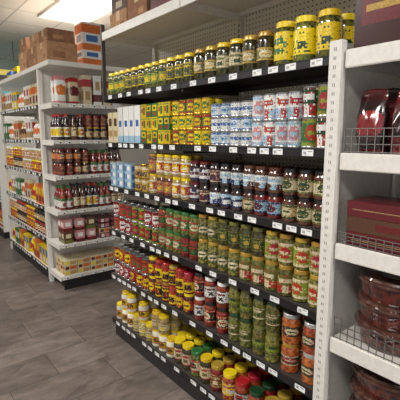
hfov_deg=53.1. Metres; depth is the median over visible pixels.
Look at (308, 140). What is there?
can
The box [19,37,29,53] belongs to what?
cardboard box
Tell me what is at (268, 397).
sauce jar
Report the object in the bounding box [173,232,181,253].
sauce jar
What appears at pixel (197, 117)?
can
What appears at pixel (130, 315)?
jar
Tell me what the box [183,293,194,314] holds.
jar
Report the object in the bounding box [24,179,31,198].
cereal box
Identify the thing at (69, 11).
recessed light
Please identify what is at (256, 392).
sauce jar
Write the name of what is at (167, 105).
packet
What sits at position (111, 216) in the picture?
box
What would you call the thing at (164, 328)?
jar
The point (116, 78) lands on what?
pickle jar
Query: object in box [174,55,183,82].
pickle jar
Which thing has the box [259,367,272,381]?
jar
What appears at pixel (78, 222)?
box
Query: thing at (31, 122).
cereal box
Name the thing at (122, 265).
can
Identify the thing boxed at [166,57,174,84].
pickle jar
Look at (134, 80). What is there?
pickle jar
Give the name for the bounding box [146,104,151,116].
packet
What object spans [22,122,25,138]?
bag
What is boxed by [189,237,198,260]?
sauce jar
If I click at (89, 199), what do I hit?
syrup bottle
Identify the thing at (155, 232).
can
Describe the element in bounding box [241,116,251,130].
can
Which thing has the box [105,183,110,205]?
sauce bottle
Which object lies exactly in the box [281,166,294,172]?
jar
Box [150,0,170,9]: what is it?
cardboard box
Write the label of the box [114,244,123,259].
can
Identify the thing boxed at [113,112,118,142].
carton
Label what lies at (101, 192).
sauce bottle
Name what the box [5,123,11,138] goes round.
cereal box
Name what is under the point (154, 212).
can
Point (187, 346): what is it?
pickle jar
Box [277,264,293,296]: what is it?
jar
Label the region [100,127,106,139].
sauce jar
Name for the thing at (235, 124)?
can
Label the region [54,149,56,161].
sauce jar
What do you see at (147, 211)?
can
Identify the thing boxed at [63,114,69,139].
syrup bottle
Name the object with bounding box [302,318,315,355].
jar
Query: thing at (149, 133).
packet
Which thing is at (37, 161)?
honey jar
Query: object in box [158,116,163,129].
packet
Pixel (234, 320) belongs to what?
jar
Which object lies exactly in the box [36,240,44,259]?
cereal box
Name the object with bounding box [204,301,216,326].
sauce jar
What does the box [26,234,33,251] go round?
cereal box
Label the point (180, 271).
jar
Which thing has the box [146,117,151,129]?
packet
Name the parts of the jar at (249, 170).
lid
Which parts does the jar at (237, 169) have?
lid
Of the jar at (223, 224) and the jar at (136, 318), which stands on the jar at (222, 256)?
the jar at (223, 224)
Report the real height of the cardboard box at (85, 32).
0.200 m
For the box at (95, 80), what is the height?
0.280 m
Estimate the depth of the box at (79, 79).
4.01 m
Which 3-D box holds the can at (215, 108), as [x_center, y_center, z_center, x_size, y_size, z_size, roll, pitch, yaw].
[0.089,-0.447,2.008,0.069,0.068,0.068,-3,10,-17]
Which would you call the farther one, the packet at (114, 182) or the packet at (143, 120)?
the packet at (114, 182)
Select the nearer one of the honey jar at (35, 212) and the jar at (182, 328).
the jar at (182, 328)
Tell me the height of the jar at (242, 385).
0.150 m
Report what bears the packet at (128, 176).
on the packet at (128, 184)
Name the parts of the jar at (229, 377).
lid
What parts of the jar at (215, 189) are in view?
lid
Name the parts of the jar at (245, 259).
lid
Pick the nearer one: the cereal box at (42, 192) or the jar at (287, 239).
the jar at (287, 239)
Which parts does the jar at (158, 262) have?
lid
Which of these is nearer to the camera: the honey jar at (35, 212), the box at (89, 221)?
the box at (89, 221)
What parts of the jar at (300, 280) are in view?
lid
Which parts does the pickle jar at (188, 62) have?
lid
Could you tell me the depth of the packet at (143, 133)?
2.52 m
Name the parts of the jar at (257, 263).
lid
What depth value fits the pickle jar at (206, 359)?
2.28 m
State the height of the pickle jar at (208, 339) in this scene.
0.150 m
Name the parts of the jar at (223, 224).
lid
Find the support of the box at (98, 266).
on the gondola at (41, 73)
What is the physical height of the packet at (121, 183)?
0.055 m
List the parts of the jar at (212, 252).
lid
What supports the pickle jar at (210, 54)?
on the gondola at (167, 28)
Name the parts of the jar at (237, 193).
lid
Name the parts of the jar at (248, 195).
lid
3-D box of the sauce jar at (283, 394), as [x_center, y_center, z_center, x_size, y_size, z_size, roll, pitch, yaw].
[0.419,1.025,1.978,0.083,0.150,0.083,-4,10,-23]
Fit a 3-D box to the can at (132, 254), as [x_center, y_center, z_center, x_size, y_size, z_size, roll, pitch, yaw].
[-0.461,0.426,2.857,0.076,0.110,0.075,6,11,35]
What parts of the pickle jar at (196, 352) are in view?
lid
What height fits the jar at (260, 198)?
0.112 m
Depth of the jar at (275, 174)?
1.73 m
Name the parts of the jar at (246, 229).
lid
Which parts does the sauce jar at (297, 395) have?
lid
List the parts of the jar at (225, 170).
lid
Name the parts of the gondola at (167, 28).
price rail, price rail, price rail, price rail, shelf, price rail, shelf, price rail, shelf, shelf, shelf, upright post, kick plate, shelf, shelf, price rail, shelf, shelf, upright post, price rail, shelf, price rail, shelf, price rail, shelf, price rail, shelf, price rail, shelf, panel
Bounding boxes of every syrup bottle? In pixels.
[50,114,53,139]
[53,114,56,139]
[55,114,62,139]
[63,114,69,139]
[70,114,77,139]
[73,184,79,208]
[75,115,78,137]
[77,114,84,139]
[79,184,85,207]
[86,183,92,207]
[92,183,98,206]
[109,149,115,172]
[111,191,116,204]
[115,149,120,161]
[117,192,122,199]
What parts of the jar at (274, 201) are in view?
lid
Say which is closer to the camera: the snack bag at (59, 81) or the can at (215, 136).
the can at (215, 136)
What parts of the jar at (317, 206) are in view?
lid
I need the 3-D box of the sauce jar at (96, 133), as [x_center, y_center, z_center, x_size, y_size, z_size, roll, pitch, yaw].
[-1.065,-0.682,4.098,0.072,0.130,0.072,3,10,19]
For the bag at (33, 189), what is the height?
0.199 m
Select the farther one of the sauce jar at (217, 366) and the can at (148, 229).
the can at (148, 229)
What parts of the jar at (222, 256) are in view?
lid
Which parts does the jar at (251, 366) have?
lid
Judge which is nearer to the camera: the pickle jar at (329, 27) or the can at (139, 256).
the pickle jar at (329, 27)
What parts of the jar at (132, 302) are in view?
lid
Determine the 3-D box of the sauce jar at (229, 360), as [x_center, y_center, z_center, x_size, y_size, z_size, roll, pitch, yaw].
[0.166,0.974,2.292,0.083,0.150,0.083,0,9,0]
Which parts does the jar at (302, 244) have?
lid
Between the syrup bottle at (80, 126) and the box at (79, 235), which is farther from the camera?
the box at (79, 235)
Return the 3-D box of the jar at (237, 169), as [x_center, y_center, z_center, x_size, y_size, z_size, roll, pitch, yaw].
[0.185,-0.117,1.939,0.069,0.112,0.069,7,11,37]
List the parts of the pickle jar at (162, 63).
lid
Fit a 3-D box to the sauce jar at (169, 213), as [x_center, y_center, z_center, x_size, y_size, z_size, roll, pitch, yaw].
[-0.174,0.113,2.439,0.073,0.130,0.073,-8,12,-41]
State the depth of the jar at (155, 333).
2.68 m
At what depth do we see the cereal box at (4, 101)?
5.12 m
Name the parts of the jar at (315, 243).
lid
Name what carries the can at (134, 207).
on the can at (135, 226)
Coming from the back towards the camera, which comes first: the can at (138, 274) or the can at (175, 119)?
the can at (138, 274)
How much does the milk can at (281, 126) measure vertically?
0.112 m
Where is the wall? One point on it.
(137, 156)
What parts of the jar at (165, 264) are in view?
lid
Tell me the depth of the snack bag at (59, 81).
3.80 m
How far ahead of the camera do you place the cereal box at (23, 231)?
5.06 m
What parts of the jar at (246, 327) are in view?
lid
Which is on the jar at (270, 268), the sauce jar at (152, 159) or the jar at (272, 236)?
the jar at (272, 236)
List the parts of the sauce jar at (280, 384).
lid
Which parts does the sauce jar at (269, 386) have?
lid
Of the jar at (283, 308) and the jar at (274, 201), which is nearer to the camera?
the jar at (274, 201)
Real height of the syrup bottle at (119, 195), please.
0.250 m
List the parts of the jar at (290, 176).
lid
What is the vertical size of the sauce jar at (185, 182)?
0.125 m
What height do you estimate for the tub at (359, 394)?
0.176 m
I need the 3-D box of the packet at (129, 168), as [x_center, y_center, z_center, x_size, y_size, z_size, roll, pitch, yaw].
[-0.457,-0.219,2.769,0.101,0.055,0.086,-7,12,-38]
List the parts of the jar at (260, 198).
lid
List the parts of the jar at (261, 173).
lid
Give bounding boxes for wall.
[0,76,153,163]
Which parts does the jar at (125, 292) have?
lid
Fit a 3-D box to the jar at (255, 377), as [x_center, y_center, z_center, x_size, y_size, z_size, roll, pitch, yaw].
[0.290,0.999,2.137,0.083,0.150,0.083,-4,10,-21]
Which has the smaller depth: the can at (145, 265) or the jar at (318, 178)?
the jar at (318, 178)
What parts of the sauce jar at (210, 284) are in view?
lid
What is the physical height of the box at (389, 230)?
0.055 m
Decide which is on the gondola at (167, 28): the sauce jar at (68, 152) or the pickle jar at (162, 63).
the pickle jar at (162, 63)
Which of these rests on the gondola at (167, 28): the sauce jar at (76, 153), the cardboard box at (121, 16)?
the cardboard box at (121, 16)
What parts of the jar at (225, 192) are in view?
lid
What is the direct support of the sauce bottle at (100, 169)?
on the gondola at (41, 73)
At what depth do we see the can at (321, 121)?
1.51 m
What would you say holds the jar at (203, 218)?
on the jar at (202, 244)
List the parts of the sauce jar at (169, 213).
lid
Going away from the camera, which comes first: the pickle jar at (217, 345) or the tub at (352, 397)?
the tub at (352, 397)
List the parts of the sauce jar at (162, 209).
lid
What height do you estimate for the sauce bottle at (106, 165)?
0.240 m
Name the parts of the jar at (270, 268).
lid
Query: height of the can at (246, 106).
0.068 m
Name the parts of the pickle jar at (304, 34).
lid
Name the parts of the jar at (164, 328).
lid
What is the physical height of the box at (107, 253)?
0.050 m
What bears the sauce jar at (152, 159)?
on the sauce jar at (153, 177)
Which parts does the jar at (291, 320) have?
lid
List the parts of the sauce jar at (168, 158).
lid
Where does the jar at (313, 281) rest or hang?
on the gondola at (167, 28)
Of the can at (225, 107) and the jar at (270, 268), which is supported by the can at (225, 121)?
the can at (225, 107)
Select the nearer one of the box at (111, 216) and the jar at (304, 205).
the jar at (304, 205)
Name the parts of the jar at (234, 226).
lid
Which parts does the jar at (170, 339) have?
lid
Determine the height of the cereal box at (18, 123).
0.220 m
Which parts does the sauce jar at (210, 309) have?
lid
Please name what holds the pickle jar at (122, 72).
on the gondola at (167, 28)
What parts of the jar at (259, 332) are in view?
lid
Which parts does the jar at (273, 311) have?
lid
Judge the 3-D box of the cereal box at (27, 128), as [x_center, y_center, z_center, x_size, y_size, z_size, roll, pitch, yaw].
[-1.898,-0.789,4.479,0.071,0.220,0.091,-7,12,-38]
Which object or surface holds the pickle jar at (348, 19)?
on the gondola at (167, 28)
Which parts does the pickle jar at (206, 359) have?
lid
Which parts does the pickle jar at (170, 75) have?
lid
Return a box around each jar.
[30,206,36,217]
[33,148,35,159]
[34,208,40,219]
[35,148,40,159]
[36,160,38,171]
[37,209,42,220]
[39,210,44,222]
[51,148,57,161]
[52,162,54,174]
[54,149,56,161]
[55,162,57,174]
[57,149,64,161]
[57,162,64,175]
[65,149,72,161]
[66,162,72,174]
[73,148,80,161]
[74,162,81,174]
[81,148,88,160]
[82,161,88,173]
[85,114,91,126]
[85,127,92,139]
[92,114,98,126]
[92,127,99,139]
[99,114,105,126]
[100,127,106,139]
[108,73,114,94]
[114,72,119,93]
[116,301,121,318]
[119,70,125,92]
[121,290,130,307]
[122,307,127,322]
[125,69,131,91]
[127,293,137,311]
[127,311,136,326]
[131,67,137,90]
[133,312,138,331]
[137,65,144,89]
[137,293,147,305]
[138,300,149,319]
[139,319,148,335]
[144,63,151,88]
[145,321,152,341]
[148,255,158,275]
[149,153,158,173]
[149,174,156,193]
[149,275,155,293]
[149,301,159,316]
[151,61,158,86]
[152,309,162,329]
[152,329,158,346]
[155,258,164,279]
[155,279,162,297]
[156,154,164,174]
[156,175,164,194]
[158,59,166,85]
[158,205,168,227]
[158,313,170,334]
[159,227,165,247]
[159,333,169,351]
[162,261,171,282]
[162,282,168,301]
[164,154,174,175]
[164,176,172,196]
[165,207,176,229]
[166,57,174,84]
[166,229,173,250]
[166,335,175,357]
[168,264,179,286]
[169,285,176,305]
[170,313,180,330]
[170,330,179,335]
[172,155,181,176]
[172,177,180,198]
[173,209,183,232]
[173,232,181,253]
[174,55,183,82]
[174,335,185,363]
[176,267,186,289]
[176,289,183,309]
[177,331,186,336]
[180,155,192,177]
[180,326,190,331]
[181,178,190,199]
[181,211,192,234]
[181,235,189,256]
[181,320,189,326]
[182,341,193,369]
[183,52,194,81]
[183,270,194,293]
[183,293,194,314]
[186,331,196,341]
[188,327,196,332]
[189,213,198,237]
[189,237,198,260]
[190,161,200,181]
[190,182,199,201]
[190,347,203,376]
[192,155,202,160]
[194,48,205,79]
[194,270,205,296]
[194,296,204,320]
[194,337,205,347]
[197,330,204,337]
[198,212,210,239]
[198,239,207,263]
[199,161,210,182]
[199,183,210,203]
[200,353,213,383]
[203,342,214,353]
[204,45,216,77]
[204,275,216,302]
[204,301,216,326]
[205,335,213,342]
[207,241,217,267]
[208,215,220,242]
[210,162,221,184]
[210,185,220,206]
[210,360,224,391]
[212,348,224,360]
[214,340,222,348]
[216,42,229,75]
[216,280,229,308]
[216,307,228,333]
[217,245,228,271]
[218,217,231,245]
[220,163,232,185]
[220,186,231,208]
[222,368,236,399]
[223,346,233,354]
[223,355,235,368]
[228,219,241,248]
[228,248,239,275]
[228,312,240,340]
[229,38,242,72]
[229,285,240,313]
[231,164,243,187]
[231,188,243,210]
[233,352,245,362]
[234,376,249,399]
[235,362,248,376]
[239,251,251,280]
[239,318,253,347]
[240,222,254,252]
[240,289,253,319]
[242,35,257,70]
[242,189,254,213]
[243,165,256,189]
[246,360,258,370]
[247,370,261,386]
[248,385,264,399]
[251,225,266,256]
[251,255,265,285]
[252,324,265,354]
[253,295,266,325]
[254,166,268,191]
[254,191,268,215]
[256,30,274,68]
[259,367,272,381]
[262,379,276,397]
[264,260,278,290]
[265,228,280,261]
[265,300,281,332]
[265,330,280,362]
[265,396,279,399]
[267,167,283,193]
[267,193,282,218]
[274,21,295,64]
[274,377,288,395]
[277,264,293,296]
[277,389,292,399]
[278,231,294,265]
[280,328,282,356]
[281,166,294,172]
[281,195,297,221]
[281,306,286,327]
[281,342,299,372]
[282,168,298,195]
[282,309,300,344]
[289,386,304,399]
[292,269,309,302]
[293,15,316,61]
[293,235,311,270]
[296,197,313,225]
[297,169,314,197]
[299,338,302,365]
[300,315,307,337]
[301,351,314,384]
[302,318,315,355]
[308,274,318,308]
[309,239,319,275]
[312,199,321,228]
[313,170,323,200]
[315,8,342,57]
[341,13,354,43]
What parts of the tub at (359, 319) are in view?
tub lid, date tub, tub lid, date tub, tub lid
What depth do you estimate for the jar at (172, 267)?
2.44 m
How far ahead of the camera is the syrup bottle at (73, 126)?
3.92 m
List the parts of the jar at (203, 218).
lid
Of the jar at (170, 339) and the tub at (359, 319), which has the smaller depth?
the tub at (359, 319)
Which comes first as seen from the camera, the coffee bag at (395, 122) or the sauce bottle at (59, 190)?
the coffee bag at (395, 122)
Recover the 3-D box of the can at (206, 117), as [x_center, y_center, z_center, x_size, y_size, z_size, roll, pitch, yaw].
[0.041,-0.406,2.071,0.061,0.080,0.062,-4,10,-25]
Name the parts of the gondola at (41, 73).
upright post, price rail, shelf, price rail, price rail, price rail, shelf, price rail, shelf, price rail, shelf, kick plate, spine panel, upright post, shelf, shelf, shelf, panel, shelf, price rail, shelf, shelf, price rail, price rail, price rail, price rail, kick plate, price rail, upright post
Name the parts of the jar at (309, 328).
lid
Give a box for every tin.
[134,164,145,177]
[135,178,141,190]
[142,165,149,178]
[142,179,149,191]
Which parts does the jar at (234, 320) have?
lid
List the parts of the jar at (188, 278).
lid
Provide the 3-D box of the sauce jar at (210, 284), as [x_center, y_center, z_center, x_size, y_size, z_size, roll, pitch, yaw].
[0.060,0.486,2.197,0.073,0.140,0.073,-4,10,-22]
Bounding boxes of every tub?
[349,392,354,399]
[350,362,399,399]
[354,266,399,356]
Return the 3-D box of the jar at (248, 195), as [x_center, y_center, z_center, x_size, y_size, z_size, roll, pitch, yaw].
[0.235,0.004,1.893,0.069,0.112,0.069,9,13,44]
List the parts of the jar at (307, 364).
lid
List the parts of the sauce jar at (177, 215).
lid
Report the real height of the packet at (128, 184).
0.055 m
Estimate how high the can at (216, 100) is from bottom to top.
0.080 m
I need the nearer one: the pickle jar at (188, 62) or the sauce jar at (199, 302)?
the pickle jar at (188, 62)
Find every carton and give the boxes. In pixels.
[108,113,113,142]
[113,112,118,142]
[117,107,123,142]
[123,106,128,142]
[128,106,134,142]
[134,105,141,142]
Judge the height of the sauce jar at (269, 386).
0.150 m
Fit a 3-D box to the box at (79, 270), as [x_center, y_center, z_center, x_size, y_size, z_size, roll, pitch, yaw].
[-1.243,0.718,4.210,0.131,0.050,0.121,-7,12,-38]
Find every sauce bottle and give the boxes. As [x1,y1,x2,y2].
[54,185,57,208]
[56,185,60,209]
[59,186,66,210]
[66,186,72,209]
[88,150,91,172]
[90,150,96,173]
[97,150,103,172]
[98,183,104,205]
[103,150,109,172]
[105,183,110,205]
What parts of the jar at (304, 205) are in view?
lid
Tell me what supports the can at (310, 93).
on the can at (308, 140)
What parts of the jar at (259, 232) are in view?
lid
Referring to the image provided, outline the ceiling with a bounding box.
[0,0,258,68]
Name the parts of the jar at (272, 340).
lid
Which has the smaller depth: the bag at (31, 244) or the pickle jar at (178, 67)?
the pickle jar at (178, 67)
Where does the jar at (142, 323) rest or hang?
on the gondola at (167, 28)
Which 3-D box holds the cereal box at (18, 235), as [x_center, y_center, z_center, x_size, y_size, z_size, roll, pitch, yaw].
[-2.350,0.474,5.258,0.071,0.200,0.091,-7,12,-38]
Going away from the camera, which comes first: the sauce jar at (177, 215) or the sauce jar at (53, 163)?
the sauce jar at (177, 215)
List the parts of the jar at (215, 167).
lid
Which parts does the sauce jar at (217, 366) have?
lid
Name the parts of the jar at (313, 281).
lid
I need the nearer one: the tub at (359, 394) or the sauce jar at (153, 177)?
the tub at (359, 394)
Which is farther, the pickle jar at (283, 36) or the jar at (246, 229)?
the jar at (246, 229)
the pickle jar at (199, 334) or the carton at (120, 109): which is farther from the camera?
the carton at (120, 109)
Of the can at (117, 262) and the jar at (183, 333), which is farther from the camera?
the can at (117, 262)
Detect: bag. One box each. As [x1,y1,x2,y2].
[9,123,12,138]
[18,92,22,107]
[20,93,23,107]
[20,122,24,138]
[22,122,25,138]
[30,236,34,252]
[31,183,34,200]
[33,121,37,139]
[36,123,39,139]
[50,76,54,102]
[54,75,65,102]
[65,78,68,102]
[67,77,78,103]
[355,88,389,153]
[386,88,399,153]
[390,91,399,154]
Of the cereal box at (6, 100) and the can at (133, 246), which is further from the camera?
the cereal box at (6, 100)
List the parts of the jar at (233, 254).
lid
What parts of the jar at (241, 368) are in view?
lid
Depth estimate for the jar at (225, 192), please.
1.99 m
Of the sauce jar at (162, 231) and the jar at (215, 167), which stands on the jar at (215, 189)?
the jar at (215, 167)
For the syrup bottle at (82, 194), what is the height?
0.250 m
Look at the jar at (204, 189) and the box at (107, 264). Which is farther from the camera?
the box at (107, 264)
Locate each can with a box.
[113,200,123,215]
[114,215,119,229]
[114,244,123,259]
[115,260,119,273]
[119,201,128,217]
[119,217,125,232]
[119,246,128,262]
[120,263,124,276]
[124,248,134,265]
[125,203,135,219]
[125,265,130,279]
[126,219,132,234]
[129,244,137,248]
[130,251,140,268]
[130,268,135,283]
[132,204,142,221]
[132,221,138,237]
[134,246,143,250]
[135,253,145,271]
[136,271,141,286]
[138,206,148,223]
[138,223,144,239]
[140,249,149,253]
[142,256,148,274]
[142,274,149,290]
[144,208,155,225]
[145,226,151,242]
[145,251,155,255]
[152,210,158,228]
[152,228,158,245]
[172,101,178,115]
[172,115,178,129]
[172,130,178,143]
[179,100,185,114]
[179,115,186,129]
[179,130,186,143]
[186,99,193,114]
[186,114,193,129]
[186,130,193,144]
[194,98,201,113]
[194,114,201,129]
[194,130,201,144]
[202,97,213,113]
[202,113,210,128]
[202,129,210,144]
[211,103,220,117]
[211,118,220,131]
[211,132,219,144]
[214,98,222,103]
[220,103,230,116]
[220,117,230,131]
[220,131,229,145]
[230,102,240,116]
[230,117,240,130]
[230,131,240,145]
[241,100,252,115]
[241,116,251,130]
[241,131,251,145]
[252,95,263,120]
[252,121,262,146]
[263,93,275,120]
[263,120,274,146]
[274,120,287,146]
[275,92,288,119]
[287,119,301,147]
[288,91,302,119]
[301,117,316,147]
[302,86,317,117]
[315,117,325,147]
[317,84,327,116]
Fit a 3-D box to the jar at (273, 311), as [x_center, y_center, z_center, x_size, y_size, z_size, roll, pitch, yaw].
[0.340,0.530,1.846,0.072,0.148,0.072,-1,9,-5]
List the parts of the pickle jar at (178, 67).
lid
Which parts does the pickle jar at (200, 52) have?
lid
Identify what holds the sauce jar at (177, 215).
on the sauce jar at (177, 237)
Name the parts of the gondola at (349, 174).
shelf, shelf, panel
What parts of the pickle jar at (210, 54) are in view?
lid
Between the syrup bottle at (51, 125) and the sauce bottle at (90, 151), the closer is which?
the syrup bottle at (51, 125)
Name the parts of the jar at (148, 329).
lid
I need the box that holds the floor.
[0,194,194,399]
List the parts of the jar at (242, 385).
lid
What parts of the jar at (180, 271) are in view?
lid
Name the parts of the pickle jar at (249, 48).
lid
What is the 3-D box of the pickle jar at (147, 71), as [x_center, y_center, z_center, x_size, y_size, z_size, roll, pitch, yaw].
[-0.307,-0.760,2.470,0.074,0.150,0.074,3,9,16]
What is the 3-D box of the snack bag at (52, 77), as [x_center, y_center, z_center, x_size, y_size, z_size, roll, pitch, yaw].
[-1.395,-1.068,3.886,0.109,0.260,0.074,-6,11,-35]
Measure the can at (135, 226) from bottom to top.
0.110 m
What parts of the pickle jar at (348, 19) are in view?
lid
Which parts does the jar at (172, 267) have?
lid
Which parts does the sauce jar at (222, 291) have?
lid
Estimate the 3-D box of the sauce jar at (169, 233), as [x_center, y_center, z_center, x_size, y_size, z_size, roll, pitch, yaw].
[-0.174,0.242,2.460,0.073,0.130,0.073,-8,12,-43]
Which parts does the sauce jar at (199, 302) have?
lid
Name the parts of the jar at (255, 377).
lid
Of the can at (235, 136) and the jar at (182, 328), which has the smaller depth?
the can at (235, 136)
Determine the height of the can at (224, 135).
0.068 m
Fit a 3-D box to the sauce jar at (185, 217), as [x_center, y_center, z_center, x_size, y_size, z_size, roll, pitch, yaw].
[-0.075,0.133,2.315,0.073,0.130,0.073,-2,9,-10]
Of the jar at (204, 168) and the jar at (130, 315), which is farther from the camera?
the jar at (130, 315)
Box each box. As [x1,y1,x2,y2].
[1,94,3,111]
[3,94,5,110]
[5,93,7,110]
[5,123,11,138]
[7,92,9,110]
[9,92,13,109]
[11,93,14,109]
[11,175,17,192]
[13,66,19,74]
[13,121,16,138]
[13,176,20,192]
[14,92,20,108]
[15,178,22,194]
[15,226,21,242]
[16,120,23,138]
[17,228,22,243]
[18,51,28,71]
[18,179,23,195]
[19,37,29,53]
[19,228,25,245]
[21,230,28,247]
[23,87,26,106]
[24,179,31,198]
[24,232,30,249]
[25,119,28,139]
[26,86,29,106]
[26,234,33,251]
[27,180,35,199]
[28,45,36,67]
[28,119,36,139]
[29,32,38,48]
[29,85,32,105]
[32,84,35,105]
[33,238,41,256]
[34,83,37,104]
[35,183,42,202]
[36,40,77,63]
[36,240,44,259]
[38,27,73,43]
[38,184,42,203]
[39,242,46,261]
[41,185,43,204]
[42,244,46,263]
[45,247,47,265]
[56,254,71,262]
[58,217,67,230]
[60,257,76,266]
[60,264,76,270]
[61,218,72,231]
[61,231,72,243]
[61,269,76,275]
[69,252,83,256]
[73,217,84,230]
[73,229,84,241]
[73,254,89,263]
[74,21,100,44]
[77,43,100,64]
[77,261,89,267]
[77,266,89,272]
[78,76,81,103]
[80,75,91,103]
[81,250,95,254]
[84,215,95,228]
[85,228,95,239]
[86,252,101,260]
[90,259,101,265]
[90,264,101,269]
[91,76,101,104]
[93,247,107,251]
[95,215,109,222]
[96,222,109,227]
[96,227,110,232]
[96,232,109,237]
[98,250,113,258]
[101,77,110,104]
[102,257,113,262]
[102,261,113,267]
[108,214,113,220]
[110,7,127,28]
[111,0,126,13]
[127,0,150,19]
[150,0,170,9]
[345,230,399,256]
[346,215,399,240]
[347,195,399,223]
[354,0,399,47]
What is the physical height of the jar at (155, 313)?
0.120 m
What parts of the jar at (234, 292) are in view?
lid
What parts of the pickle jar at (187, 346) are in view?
lid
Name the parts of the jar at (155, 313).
lid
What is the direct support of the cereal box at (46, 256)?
on the gondola at (41, 73)
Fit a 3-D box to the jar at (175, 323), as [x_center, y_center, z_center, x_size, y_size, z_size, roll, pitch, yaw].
[-0.168,0.805,2.684,0.079,0.120,0.079,-6,11,-35]
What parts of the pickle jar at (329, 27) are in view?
lid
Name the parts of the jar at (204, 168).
lid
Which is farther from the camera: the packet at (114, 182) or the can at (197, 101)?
the packet at (114, 182)
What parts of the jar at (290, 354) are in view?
lid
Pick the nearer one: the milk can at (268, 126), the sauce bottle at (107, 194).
the milk can at (268, 126)
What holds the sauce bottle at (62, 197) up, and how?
on the gondola at (41, 73)
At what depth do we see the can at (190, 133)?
2.16 m
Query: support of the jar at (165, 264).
on the jar at (165, 286)
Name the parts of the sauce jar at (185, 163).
lid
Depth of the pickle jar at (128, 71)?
2.63 m
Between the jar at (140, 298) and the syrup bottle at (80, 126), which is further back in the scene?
the syrup bottle at (80, 126)
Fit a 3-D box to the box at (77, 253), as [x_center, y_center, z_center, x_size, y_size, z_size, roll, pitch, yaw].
[-1.323,0.603,4.292,0.131,0.050,0.121,-7,12,-38]
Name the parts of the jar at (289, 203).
lid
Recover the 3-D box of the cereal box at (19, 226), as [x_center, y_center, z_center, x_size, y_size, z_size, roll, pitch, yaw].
[-2.415,0.461,5.338,0.071,0.200,0.091,-7,12,-38]
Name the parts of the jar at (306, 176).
lid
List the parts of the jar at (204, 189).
lid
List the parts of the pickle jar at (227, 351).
lid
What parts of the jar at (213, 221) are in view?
lid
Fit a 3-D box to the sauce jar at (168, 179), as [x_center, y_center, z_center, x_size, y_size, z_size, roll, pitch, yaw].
[-0.182,-0.086,2.414,0.072,0.125,0.072,-4,10,-22]
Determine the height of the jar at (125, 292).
0.120 m
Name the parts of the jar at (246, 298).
lid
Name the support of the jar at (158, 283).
on the gondola at (167, 28)
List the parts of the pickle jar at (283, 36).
lid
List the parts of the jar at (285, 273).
lid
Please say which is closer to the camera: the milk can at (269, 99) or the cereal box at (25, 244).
the milk can at (269, 99)
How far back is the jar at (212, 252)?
2.12 m
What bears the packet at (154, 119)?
on the packet at (154, 132)
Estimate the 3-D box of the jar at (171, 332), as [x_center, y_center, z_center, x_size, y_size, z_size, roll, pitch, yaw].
[-0.168,0.924,2.703,0.079,0.120,0.079,7,12,38]
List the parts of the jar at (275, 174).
lid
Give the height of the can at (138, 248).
0.110 m
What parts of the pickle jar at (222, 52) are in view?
lid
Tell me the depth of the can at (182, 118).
2.20 m
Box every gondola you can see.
[0,59,128,289]
[0,91,37,238]
[100,0,397,399]
[313,39,399,399]
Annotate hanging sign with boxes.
[0,41,18,76]
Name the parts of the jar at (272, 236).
lid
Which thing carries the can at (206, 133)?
on the gondola at (167, 28)
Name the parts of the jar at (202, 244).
lid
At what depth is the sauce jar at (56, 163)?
3.95 m
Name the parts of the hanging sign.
sign panel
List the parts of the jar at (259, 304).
lid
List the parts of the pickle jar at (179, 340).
lid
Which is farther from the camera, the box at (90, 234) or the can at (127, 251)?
the box at (90, 234)
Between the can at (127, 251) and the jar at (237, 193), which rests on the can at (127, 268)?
the can at (127, 251)
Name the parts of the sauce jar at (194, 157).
lid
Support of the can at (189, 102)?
on the can at (190, 117)
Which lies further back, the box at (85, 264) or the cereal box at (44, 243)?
the cereal box at (44, 243)
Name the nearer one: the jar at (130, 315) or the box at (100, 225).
the jar at (130, 315)
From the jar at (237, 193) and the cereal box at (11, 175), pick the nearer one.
the jar at (237, 193)
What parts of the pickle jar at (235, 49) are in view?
lid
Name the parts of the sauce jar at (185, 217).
lid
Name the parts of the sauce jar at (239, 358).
lid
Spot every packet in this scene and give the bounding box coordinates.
[110,162,124,170]
[111,170,116,178]
[111,178,117,185]
[117,163,134,171]
[117,171,124,179]
[117,179,124,187]
[125,164,134,172]
[125,172,134,180]
[125,180,134,188]
[141,104,145,117]
[141,117,147,130]
[141,131,146,142]
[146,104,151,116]
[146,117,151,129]
[147,130,151,143]
[152,103,157,116]
[152,117,157,129]
[152,130,157,143]
[158,102,163,116]
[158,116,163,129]
[158,130,163,143]
[164,101,171,115]
[164,116,172,129]
[164,130,172,143]
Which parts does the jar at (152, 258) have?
lid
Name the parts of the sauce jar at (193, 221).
lid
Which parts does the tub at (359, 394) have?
date tub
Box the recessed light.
[38,0,111,23]
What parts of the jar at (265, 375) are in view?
lid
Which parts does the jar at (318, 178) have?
lid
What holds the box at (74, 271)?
on the gondola at (41, 73)
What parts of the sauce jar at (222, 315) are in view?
lid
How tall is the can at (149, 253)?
0.110 m
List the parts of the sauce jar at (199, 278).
lid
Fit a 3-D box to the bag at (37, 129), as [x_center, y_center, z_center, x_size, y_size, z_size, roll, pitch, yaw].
[-1.694,-0.742,4.253,0.096,0.200,0.099,-7,11,-35]
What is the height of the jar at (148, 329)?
0.120 m
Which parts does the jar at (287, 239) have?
lid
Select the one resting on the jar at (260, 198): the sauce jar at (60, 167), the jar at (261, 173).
the jar at (261, 173)
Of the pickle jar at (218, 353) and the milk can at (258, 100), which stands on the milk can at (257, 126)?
the milk can at (258, 100)
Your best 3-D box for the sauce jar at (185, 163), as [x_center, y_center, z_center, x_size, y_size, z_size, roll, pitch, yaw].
[-0.075,-0.188,2.262,0.072,0.125,0.072,1,9,7]
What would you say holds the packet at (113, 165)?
on the packet at (113, 173)
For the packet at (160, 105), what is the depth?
2.35 m
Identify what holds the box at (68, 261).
on the box
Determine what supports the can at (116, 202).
on the can at (116, 218)
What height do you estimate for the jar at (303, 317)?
0.135 m
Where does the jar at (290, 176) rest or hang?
on the jar at (289, 203)
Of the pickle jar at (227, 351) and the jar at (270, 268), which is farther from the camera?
the pickle jar at (227, 351)
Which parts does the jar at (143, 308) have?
lid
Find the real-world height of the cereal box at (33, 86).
0.220 m
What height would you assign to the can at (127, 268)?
0.110 m
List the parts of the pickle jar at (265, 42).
lid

